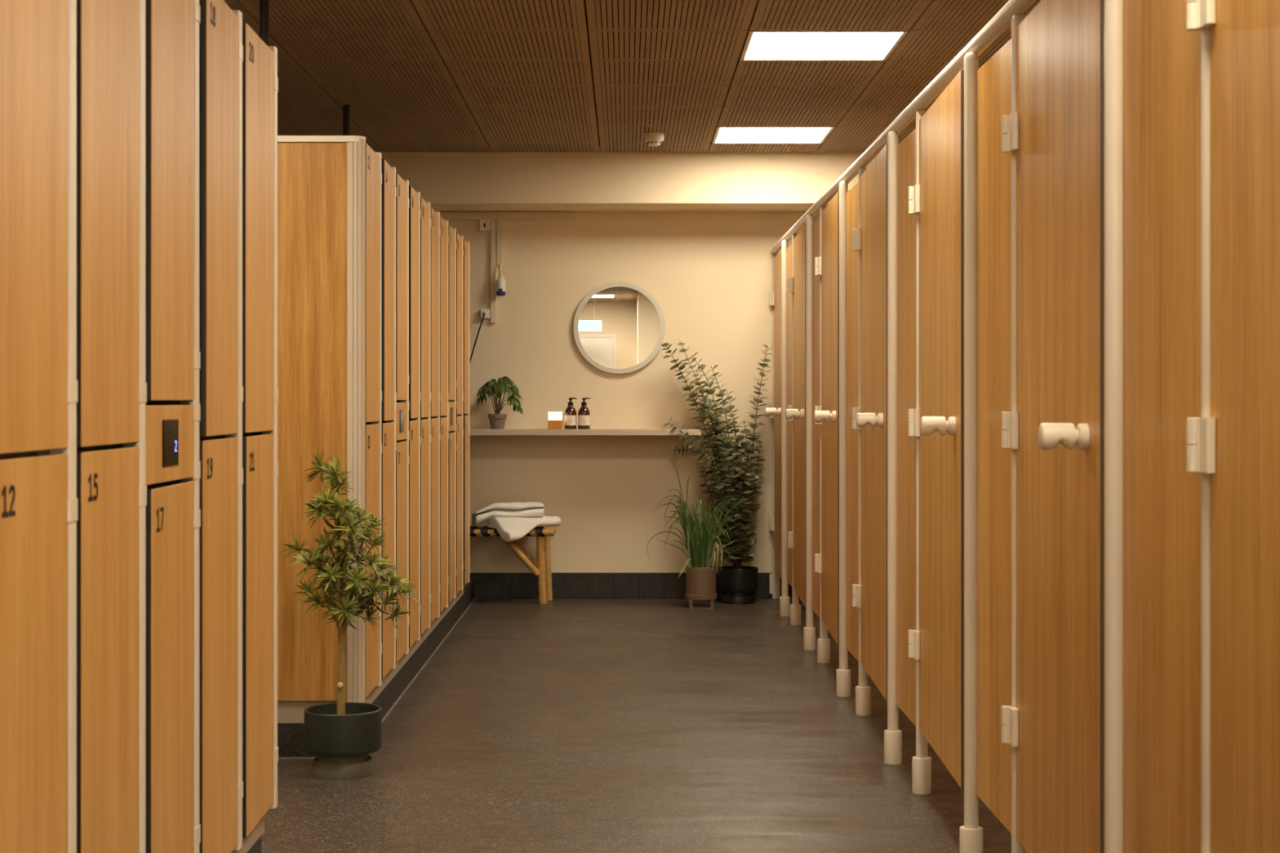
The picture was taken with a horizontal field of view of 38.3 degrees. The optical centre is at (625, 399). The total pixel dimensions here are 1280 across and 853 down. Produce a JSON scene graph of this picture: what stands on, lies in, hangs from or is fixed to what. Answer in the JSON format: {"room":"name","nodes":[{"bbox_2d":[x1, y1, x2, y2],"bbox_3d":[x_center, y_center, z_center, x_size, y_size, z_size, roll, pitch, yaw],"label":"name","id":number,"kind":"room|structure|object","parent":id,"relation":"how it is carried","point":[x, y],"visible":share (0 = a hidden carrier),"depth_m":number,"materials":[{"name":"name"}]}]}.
{"room":"changing room","nodes":[
{"label":"changing room","id":0,"kind":"room"},
{"bbox_2d":[439,211,819,573],"bbox_3d":[-0.425,-0.163,10.740,5.750,2.629,0.100,0,0,0],"label":"wall","id":1,"kind":"structure","parent":0,"point":[708,273],"depth_m":10.69,"materials":[{"name":"paint"}]},
{"bbox_2d":[469,313,485,364],"bbox_3d":[-0.889,-0.250,10.652,0.157,0.502,0.017,0,0,12],"label":"power cord","id":2,"kind":"object","parent":1,"relation":"attached to","point":[484,313],"visible":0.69,"depth_m":10.64,"materials":[{"name":"black plastic"}]},
{"bbox_2d":[479,219,490,231],"bbox_3d":[-0.817,-1.012,10.672,0.061,0.065,0.035,0,0,0],"label":"junction box","id":3,"kind":"object","parent":1,"relation":"attached to","point":[484,224],"visible":1,"depth_m":10.66,"materials":[{"name":"white plastic"}]},
{"bbox_2d":[480,309,489,318],"bbox_3d":[-0.815,-0.500,10.668,0.054,0.054,0.044,0,0,0],"label":"junction box","id":4,"kind":"object","parent":1,"relation":"attached to","point":[486,312],"visible":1,"depth_m":10.66,"materials":[{"name":"white plastic"}]},
{"bbox_2d":[490,219,496,323],"bbox_3d":[-0.770,-0.745,10.678,0.032,0.598,0.024,0,0,0],"label":"cable trunking","id":5,"kind":"object","parent":1,"relation":"attached to","point":[493,222],"visible":1,"depth_m":10.67,"materials":[{"name":"beige plastic"}]},
{"bbox_2d":[496,219,502,265],"bbox_3d":[-0.733,-0.912,10.678,0.035,0.264,0.024,0,0,0],"label":"cable trunking","id":6,"kind":"object","parent":1,"relation":"attached to","point":[499,222],"visible":1,"depth_m":10.67,"materials":[{"name":"beige plastic"}]},
{"bbox_2d":[496,264,505,296],"bbox_3d":[-0.722,-0.694,10.633,0.055,0.184,0.066,0,0,0],"label":"connector","id":7,"kind":"object","parent":6,"relation":"hanging from","point":[500,282],"visible":1,"depth_m":10.61,"materials":[{"name":"white plastic"}]},
{"bbox_2d":[440,212,575,220],"bbox_3d":[-1.447,-1.067,10.676,2.307,0.046,0.028,0,0,0],"label":"cable trunking","id":8,"kind":"object","parent":1,"relation":"attached to","point":[445,215],"visible":0.44,"depth_m":10.66,"materials":[{"name":"beige plastic"}]},
{"bbox_2d":[469,428,701,435],"bbox_3d":[-0.737,0.184,10.545,2.327,0.034,0.290,0,0,0],"label":"wall shelf","id":9,"kind":"object","parent":1,"relation":"attached to","point":[473,432],"visible":0.56,"depth_m":10.40,"materials":[{"name":"laminate"}]},
{"bbox_2d":[473,376,523,429],"bbox_3d":[-0.736,0.015,10.512,0.265,0.304,0.238,0,0,31],"label":"plant","id":10,"kind":"object","parent":9,"relation":"on","point":[497,420],"visible":1,"depth_m":10.49,"materials":[{"name":"green plant"}]},
{"bbox_2d":[547,411,562,429],"bbox_3d":[-0.402,0.117,10.480,0.080,0.100,0.080,0,0,0],"label":"lamp","id":11,"kind":"object","parent":9,"relation":"on","point":[554,418],"visible":1,"depth_m":10.44,"materials":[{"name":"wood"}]},
{"bbox_2d":[564,397,577,429],"bbox_3d":[-0.315,0.077,10.500,0.071,0.180,0.070,0,0,0],"label":"soap bottle","id":12,"kind":"object","parent":9,"relation":"on","point":[570,411],"visible":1,"depth_m":10.47,"materials":[{"name":"brown glass"}]},
{"bbox_2d":[577,397,590,429],"bbox_3d":[-0.238,0.077,10.490,0.071,0.180,0.070,0,0,-4],"label":"soap bottle","id":13,"kind":"object","parent":9,"relation":"on","point":[584,413],"visible":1,"depth_m":10.46,"materials":[{"name":"brown glass"}]},
{"bbox_2d":[573,281,665,373],"bbox_3d":[-0.039,-0.418,10.676,0.534,0.534,0.028,0,0,0],"label":"wall mirror","id":14,"kind":"object","parent":1,"relation":"attached to","point":[619,327],"visible":0.99,"depth_m":10.66,"materials":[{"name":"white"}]},
{"bbox_2d":[374,145,876,211],"bbox_3d":[-0.425,-1.285,10.465,5.550,0.384,0.450,0,0,0],"label":"ceiling beam","id":15,"kind":"structure","parent":1,"relation":"attached to","point":[451,181],"depth_m":10.24,"materials":[{"name":"paint"}]},
{"bbox_2d":[469,573,791,598],"bbox_3d":[-0.425,1.077,10.683,5.550,0.149,0.014,0,0,0],"label":"baseboard","id":16,"kind":"structure","parent":1,"relation":"attached to","point":[487,585],"depth_m":10.68,"materials":[{"name":"stone"}]},
{"bbox_2d":[769,256,780,599],"bbox_3d":[0.862,0.160,10.670,0.060,1.985,0.038,0,0,0],"label":"wall post","id":17,"kind":"object","parent":1,"relation":"attached to","point":[775,578],"visible":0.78,"depth_m":10.65,"materials":[{"name":"beige"}]},
{"bbox_2d":[764,248,781,577],"bbox_3d":[0.811,0.072,10.261,0.097,1.780,0.815,0,0,2],"label":"door","id":18,"kind":"structure","parent":17,"relation":"attached to","point":[774,411],"depth_m":10.27,"materials":[{"name":"brown wood"}]},
{"bbox_2d":[769,0,1036,254],"bbox_3d":[0.864,-0.870,5.945,0.060,0.060,9.490,0,0,0],"label":"rail","id":19,"kind":"object","parent":1,"relation":"attached to","point":[1001,21],"visible":0.92,"depth_m":5.22,"materials":[{"name":"beige"}]},
{"bbox_2d":[769,244,779,254],"bbox_3d":[0.864,-0.870,10.672,0.060,0.060,0.035,0,0,0],"label":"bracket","id":20,"kind":"object","parent":19,"relation":"attached to","point":[771,249],"depth_m":10.66,"materials":[{"name":"beige metal"}]},
{"bbox_2d":[223,0,1040,151],"bbox_3d":[-0.425,-1.427,3.020,5.750,0.100,15.540,0,0,0],"label":"ceiling","id":21,"kind":"structure","parent":0,"point":[411,75],"depth_m":7.66,"materials":[{"name":"wood"}]},
{"bbox_2d":[644,132,664,146],"bbox_3d":[0.146,-1.345,9.520,0.104,0.064,0.104,0,0,0],"label":"smoke detector","id":22,"kind":"object","parent":21,"relation":"attached to","point":[652,139],"visible":1,"depth_m":9.48,"materials":[{"name":"white plastic"}]},
{"bbox_2d":[711,119,835,143],"bbox_3d":[0.757,-1.393,9.567,0.592,0.039,0.592,0,0,0],"label":"recessed light","id":23,"kind":"object","parent":21,"relation":"in","point":[722,135],"visible":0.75,"depth_m":9.60,"materials":[{"name":"beige plastic"}]},
{"bbox_2d":[715,127,830,142],"bbox_3d":[0.757,-1.385,9.567,0.560,0.008,0.560,0,0,0],"label":"diffuser","id":24,"kind":"object","parent":23,"relation":"attached to","point":[722,134],"depth_m":9.57,"materials":[{"name":"white plastic"}]},
{"bbox_2d":[739,21,908,60],"bbox_3d":[0.757,-1.393,7.159,0.592,0.039,0.592,0,0,0],"label":"recessed light","id":25,"kind":"object","parent":21,"relation":"in","point":[758,45],"visible":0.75,"depth_m":7.15,"materials":[{"name":"beige plastic"}]},
{"bbox_2d":[745,32,901,57],"bbox_3d":[0.757,-1.385,7.159,0.560,0.008,0.560,0,0,0],"label":"diffuser","id":26,"kind":"object","parent":25,"relation":"attached to","point":[757,45],"depth_m":7.16,"materials":[{"name":"white plastic"}]},
{"bbox_2d":[261,598,1011,852],"bbox_3d":[-0.425,1.202,3.020,5.750,0.100,15.540,0,0,0],"label":"floor","id":27,"kind":"structure","parent":0,"point":[559,725],"depth_m":6.08,"materials":[{"name":"tile"}]},
{"bbox_2d":[246,835,261,852],"bbox_3d":[-1.365,1.095,3.209,0.991,0.113,2.432,0,0,0],"label":"trim","id":28,"kind":"structure","parent":27,"relation":"on","point":[256,847],"depth_m":4.37,"materials":[{"name":"stone"}]},
{"bbox_2d":[230,815,264,852],"bbox_3d":[-1.345,1.002,3.420,0.950,0.073,2.020,0,0,0],"label":"board","id":29,"kind":"object","parent":28,"relation":"on","point":[247,842],"visible":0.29,"depth_m":4.29,"materials":[{"name":"beige"}]},
{"bbox_2d":[0,0,77,852],"bbox_3d":[-1.088,0.066,2.617,0.504,1.821,0.391,0,0,0],"label":"locker","id":30,"kind":"object","parent":29,"relation":"on","point":[38,382],"visible":1,"depth_m":2.62,"materials":[{"name":"brown wood"}]},
{"bbox_2d":[76,0,146,852],"bbox_3d":[-1.087,0.066,3.022,0.505,1.821,0.391,0,0,0],"label":"locker","id":31,"kind":"object","parent":29,"relation":"on","point":[112,489],"visible":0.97,"depth_m":2.99,"materials":[{"name":"brown wood"}]},
{"bbox_2d":[145,0,200,852],"bbox_3d":[-1.086,0.066,3.423,0.508,1.821,0.398,0,0,0],"label":"locker","id":32,"kind":"object","parent":29,"relation":"on","point":[172,353],"visible":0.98,"depth_m":3.41,"materials":[{"name":"brown wood"}]},
{"bbox_2d":[199,0,243,852],"bbox_3d":[-1.084,0.066,3.832,0.512,1.821,0.391,0,0,0],"label":"locker","id":33,"kind":"object","parent":29,"relation":"on","point":[220,27],"visible":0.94,"depth_m":3.80,"materials":[{"name":"brown wood"}]},
{"bbox_2d":[242,22,278,837],"bbox_3d":[-1.086,0.066,4.237,0.508,1.821,0.391,0,0,0],"label":"locker","id":34,"kind":"object","parent":29,"relation":"on","point":[260,63],"visible":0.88,"depth_m":4.19,"materials":[{"name":"brown wood"}]},
{"bbox_2d":[259,0,268,45],"bbox_3d":[-1.228,-1.105,6.250,0.060,0.544,0.058,0,0,0],"label":"support rod","id":35,"kind":"object","parent":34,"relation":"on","point":[264,4],"visible":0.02,"depth_m":6.24,"materials":[{"name":"black metal"}]},
{"bbox_2d":[283,448,420,779],"bbox_3d":[-0.867,0.652,5.665,0.412,0.999,0.289,0,0,22],"label":"potted tree","id":36,"kind":"object","parent":27,"relation":"on","point":[342,735],"visible":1,"depth_m":5.63,"materials":[{"name":"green plant"}]},
{"bbox_2d":[277,578,475,759],"bbox_3d":[-1.365,1.095,8.291,0.991,0.113,4.767,0,0,0],"label":"locker plinth","id":37,"kind":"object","parent":27,"relation":"on","point":[291,736],"depth_m":7.25,"materials":[{"name":"stone"}]},
{"bbox_2d":[277,135,365,723],"bbox_3d":[-1.339,0.096,5.915,1.001,1.886,0.037,0,0,0],"label":"end panel","id":38,"kind":"object","parent":37,"relation":"on","point":[322,179],"visible":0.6,"depth_m":5.90,"materials":[{"name":"brown wood"}]},
{"bbox_2d":[342,104,349,135],"bbox_3d":[-1.307,-1.105,8.600,0.060,0.544,0.058,0,0,0],"label":"support rod","id":39,"kind":"object","parent":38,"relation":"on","point":[345,107],"visible":0.13,"depth_m":8.59,"materials":[{"name":"black metal"}]},
{"bbox_2d":[395,173,408,662],"bbox_3d":[-1.087,0.066,6.916,0.505,1.821,0.390,0,0,0],"label":"locker","id":40,"kind":"object","parent":37,"relation":"on","point":[402,186],"visible":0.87,"depth_m":6.91,"materials":[{"name":"brown wood"}]},
{"bbox_2d":[364,586,463,703],"bbox_3d":[-0.878,1.002,7.904,0.016,0.073,3.963,0,0,0],"label":"board","id":41,"kind":"object","parent":37,"relation":"on","point":[377,690],"visible":0.43,"depth_m":7.40,"materials":[{"name":"beige"}]},
{"bbox_2d":[365,142,382,697],"bbox_3d":[-1.088,0.066,6.128,0.504,1.821,0.382,0,0,0],"label":"locker","id":42,"kind":"object","parent":41,"relation":"on","point":[373,160],"visible":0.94,"depth_m":6.14,"materials":[{"name":"brown wood"}]},
{"bbox_2d":[381,158,396,679],"bbox_3d":[-1.085,0.066,6.523,0.510,1.821,0.382,0,0,0],"label":"locker","id":43,"kind":"object","parent":41,"relation":"on","point":[388,188],"visible":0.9,"depth_m":6.48,"materials":[{"name":"brown wood"}]},
{"bbox_2d":[408,185,420,648],"bbox_3d":[-1.085,0.066,7.315,0.509,1.821,0.382,0,0,0],"label":"locker","id":44,"kind":"object","parent":41,"relation":"on","point":[414,197],"visible":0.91,"depth_m":7.26,"materials":[{"name":"brown wood"}]},
{"bbox_2d":[420,196,431,635],"bbox_3d":[-1.087,0.066,7.711,0.505,1.821,0.382,0,0,0],"label":"locker","id":45,"kind":"object","parent":41,"relation":"on","point":[425,220],"visible":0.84,"depth_m":7.70,"materials":[{"name":"brown wood"}]},
{"bbox_2d":[430,207,439,623],"bbox_3d":[-1.088,0.066,8.107,0.504,1.821,0.382,0,0,0],"label":"locker","id":46,"kind":"object","parent":41,"relation":"on","point":[434,215],"visible":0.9,"depth_m":8.10,"materials":[{"name":"brown wood"}]},
{"bbox_2d":[440,216,448,613],"bbox_3d":[-1.087,0.066,8.503,0.505,1.821,0.382,0,0,0],"label":"locker","id":47,"kind":"object","parent":41,"relation":"on","point":[444,237],"visible":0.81,"depth_m":8.46,"materials":[{"name":"brown wood"}]},
{"bbox_2d":[448,224,456,603],"bbox_3d":[-1.087,0.066,8.896,0.507,1.821,0.390,0,0,0],"label":"locker","id":48,"kind":"object","parent":41,"relation":"on","point":[451,231],"visible":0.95,"depth_m":8.85,"materials":[{"name":"brown wood"}]},
{"bbox_2d":[456,231,463,594],"bbox_3d":[-1.087,0.066,9.295,0.506,1.821,0.382,0,0,0],"label":"locker","id":49,"kind":"object","parent":41,"relation":"on","point":[460,251],"visible":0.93,"depth_m":9.29,"materials":[{"name":"brown wood"}]},
{"bbox_2d":[462,239,470,586],"bbox_3d":[-1.085,0.066,9.691,0.510,1.821,0.382,0,0,0],"label":"locker","id":50,"kind":"object","parent":41,"relation":"on","point":[466,258],"visible":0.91,"depth_m":9.63,"materials":[{"name":"brown wood"}]},
{"bbox_2d":[469,525,555,604],"bbox_3d":[-0.843,0.940,10.488,0.876,0.428,0.270,0,0,0],"label":"bench","id":51,"kind":"object","parent":27,"relation":"on","point":[541,567],"visible":0.42,"depth_m":10.39,"materials":[{"name":"brown wood"}]},
{"bbox_2d":[471,502,544,525],"bbox_3d":[-0.675,0.648,10.494,0.400,0.132,0.243,0,0,-11],"label":"folded towel","id":52,"kind":"object","parent":51,"relation":"on","point":[514,508],"visible":1,"depth_m":10.39,"materials":[{"name":"white fabric"}]},
{"bbox_2d":[486,515,560,542],"bbox_3d":[-0.580,0.726,10.441,0.360,0.134,0.254,0,0,-37],"label":"folded towel","id":53,"kind":"object","parent":51,"relation":"on","point":[510,529],"visible":0.97,"depth_m":10.34,"materials":[{"name":"white fabric"}]},
{"bbox_2d":[647,458,750,608],"bbox_3d":[0.396,0.736,10.200,0.515,0.833,0.334,0,0,-23],"label":"potted grass plant","id":54,"kind":"object","parent":27,"relation":"on","point":[701,543],"visible":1,"depth_m":10.16,"materials":[{"name":"green plant"}]},
{"bbox_2d":[661,342,773,604],"bbox_3d":[0.516,0.408,10.438,0.638,1.489,0.329,0,0,0],"label":"eucalyptus","id":55,"kind":"object","parent":27,"relation":"on","point":[737,581],"visible":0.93,"depth_m":10.40,"materials":[{"name":"green plant"}]},
{"bbox_2d":[717,565,758,591],"bbox_3d":[0.636,1.016,10.460,0.229,0.128,0.229,0,0,0],"label":"pot","id":56,"kind":"object","parent":55,"relation":"attached to","point":[730,578],"depth_m":10.36,"materials":[{"name":"black ceramic"}]},
{"bbox_2d":[779,240,790,616],"bbox_3d":[0.847,0.149,9.810,0.057,2.005,0.057,0,0,0],"label":"post","id":57,"kind":"object","parent":27,"relation":"on","point":[784,601],"visible":1,"depth_m":9.79,"materials":[{"name":"beige"}]},
{"bbox_2d":[786,244,791,586],"bbox_3d":[0.864,0.081,9.616,0.013,1.771,0.358,0,0,0],"label":"panel","id":58,"kind":"object","parent":57,"relation":"attached to","point":[788,249],"visible":0.6,"depth_m":9.67,"materials":[{"name":"brown wood"}]},
{"bbox_2d":[790,233,800,626],"bbox_3d":[0.868,0.149,9.419,0.057,2.005,0.057,0,0,0],"label":"post","id":59,"kind":"object","parent":27,"relation":"on","point":[795,608],"visible":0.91,"depth_m":9.41,"materials":[{"name":"beige"}]},
{"bbox_2d":[785,223,805,607],"bbox_3d":[0.809,0.072,8.979,0.097,1.780,0.899,0,0,2],"label":"door","id":60,"kind":"structure","parent":59,"relation":"attached to","point":[796,412],"depth_m":8.87,"materials":[{"name":"brown wood"}]},
{"bbox_2d":[803,214,815,650],"bbox_3d":[0.847,0.149,8.486,0.057,2.005,0.057,0,0,0],"label":"post","id":61,"kind":"object","parent":27,"relation":"on","point":[809,631],"visible":1,"depth_m":8.47,"materials":[{"name":"beige"}]},
{"bbox_2d":[812,218,819,617],"bbox_3d":[0.864,0.081,8.284,0.013,1.771,0.374,0,0,0],"label":"panel","id":62,"kind":"object","parent":61,"relation":"attached to","point":[815,226],"visible":0.68,"depth_m":8.30,"materials":[{"name":"brown wood"}]},
{"bbox_2d":[817,205,830,663],"bbox_3d":[0.868,0.149,8.079,0.057,2.005,0.057,0,0,0],"label":"post","id":63,"kind":"object","parent":27,"relation":"on","point":[823,642],"visible":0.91,"depth_m":8.07,"materials":[{"name":"beige"}]},
{"bbox_2d":[813,191,839,645],"bbox_3d":[0.808,0.072,7.647,0.097,1.780,0.883,0,0,2],"label":"door","id":64,"kind":"structure","parent":63,"relation":"attached to","point":[826,415],"depth_m":7.56,"materials":[{"name":"brown wood"}]},
{"bbox_2d":[835,180,850,697],"bbox_3d":[0.847,0.149,7.162,0.057,2.005,0.057,0,0,0],"label":"post","id":65,"kind":"object","parent":27,"relation":"on","point":[843,673],"visible":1,"depth_m":7.15,"materials":[{"name":"beige"}]},
{"bbox_2d":[846,182,858,662],"bbox_3d":[0.864,0.081,6.950,0.013,1.771,0.395,0,0,0],"label":"panel","id":66,"kind":"object","parent":65,"relation":"attached to","point":[852,195],"visible":0.7,"depth_m":6.98,"materials":[{"name":"brown wood"}]},
{"bbox_2d":[855,167,871,715],"bbox_3d":[0.868,0.149,6.734,0.057,2.005,0.057,0,0,0],"label":"post","id":67,"kind":"object","parent":27,"relation":"on","point":[863,691],"visible":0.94,"depth_m":6.72,"materials":[{"name":"beige"}]},
{"bbox_2d":[852,143,887,701],"bbox_3d":[0.809,0.072,6.312,0.097,1.780,0.862,0,0,2],"label":"door","id":68,"kind":"structure","parent":67,"relation":"attached to","point":[870,596],"depth_m":6.23,"materials":[{"name":"brown wood"}]},
{"bbox_2d":[884,130,902,764],"bbox_3d":[0.847,0.149,5.838,0.057,2.005,0.057,0,0,0],"label":"post","id":69,"kind":"object","parent":27,"relation":"on","point":[892,735],"visible":1,"depth_m":5.82,"materials":[{"name":"beige"}]},
{"bbox_2d":[897,128,915,725],"bbox_3d":[0.864,0.081,5.620,0.013,1.771,0.406,0,0,0],"label":"panel","id":70,"kind":"object","parent":69,"relation":"attached to","point":[906,148],"visible":0.76,"depth_m":5.64,"materials":[{"name":"brown wood"}]},
{"bbox_2d":[911,109,931,795],"bbox_3d":[0.868,0.149,5.399,0.057,2.005,0.057,0,0,0],"label":"post","id":71,"kind":"object","parent":27,"relation":"on","point":[921,762],"visible":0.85,"depth_m":5.39,"materials":[{"name":"beige"}]},
{"bbox_2d":[908,69,964,788],"bbox_3d":[0.808,0.072,4.983,0.097,1.780,0.851,0,0,2],"label":"door","id":72,"kind":"structure","parent":71,"relation":"attached to","point":[938,198],"depth_m":4.90,"materials":[{"name":"brown wood"}]},
{"bbox_2d":[959,51,982,852],"bbox_3d":[0.847,0.149,4.514,0.057,2.005,0.057,0,0,0],"label":"post","id":73,"kind":"object","parent":27,"relation":"on","point":[971,834],"visible":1,"depth_m":4.50,"materials":[{"name":"beige"}]},
{"bbox_2d":[976,38,1011,833],"bbox_3d":[0.864,0.081,4.288,0.013,1.771,0.422,0,0,0],"label":"panel","id":74,"kind":"object","parent":73,"relation":"attached to","point":[993,77],"visible":0.78,"depth_m":4.30,"materials":[{"name":"brown wood"}]},
{"bbox_2d":[1011,13,1027,852],"bbox_3d":[0.868,0.149,4.059,0.057,2.005,0.057,0,0,0],"label":"post","id":75,"kind":"object","parent":27,"relation":"on","point":[1016,847],"visible":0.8,"depth_m":4.05,"materials":[{"name":"beige"}]},
{"bbox_2d":[1001,0,1104,852],"bbox_3d":[0.809,0.072,3.651,0.097,1.780,0.835,0,0,2],"label":"door","id":76,"kind":"structure","parent":75,"relation":"attached to","point":[1055,727],"depth_m":3.61,"materials":[{"name":"brown wood"}]},
{"bbox_2d":[1104,0,1123,852],"bbox_3d":[0.847,0.149,3.190,0.057,2.005,0.057,0,0,0],"label":"post","id":77,"kind":"object","parent":27,"relation":"on","point":[1113,9],"visible":1,"depth_m":3.17,"materials":[{"name":"beige metal"}]},
{"bbox_2d":[1123,0,1200,852],"bbox_3d":[0.864,0.081,2.956,0.013,1.771,0.438,0,0,0],"label":"panel","id":78,"kind":"object","parent":77,"relation":"attached to","point":[1162,59],"visible":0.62,"depth_m":2.95,"materials":[{"name":"brown wood"}]},
{"bbox_2d":[1200,27,1209,852],"bbox_3d":[0.868,0.149,2.719,0.057,2.005,0.057,0,0,0],"label":"strip","id":79,"kind":"object","parent":27,"relation":"on","point":[1205,33],"visible":0.46,"depth_m":2.71,"materials":[{"name":"beige"}]},
{"bbox_2d":[1186,0,1279,852],"bbox_3d":[0.810,0.072,2.312,0.097,1.780,0.832,0,0,2],"label":"door","id":80,"kind":"structure","parent":79,"relation":"attached to","point":[1238,445],"depth_m":2.54,"materials":[{"name":"brown wood"}]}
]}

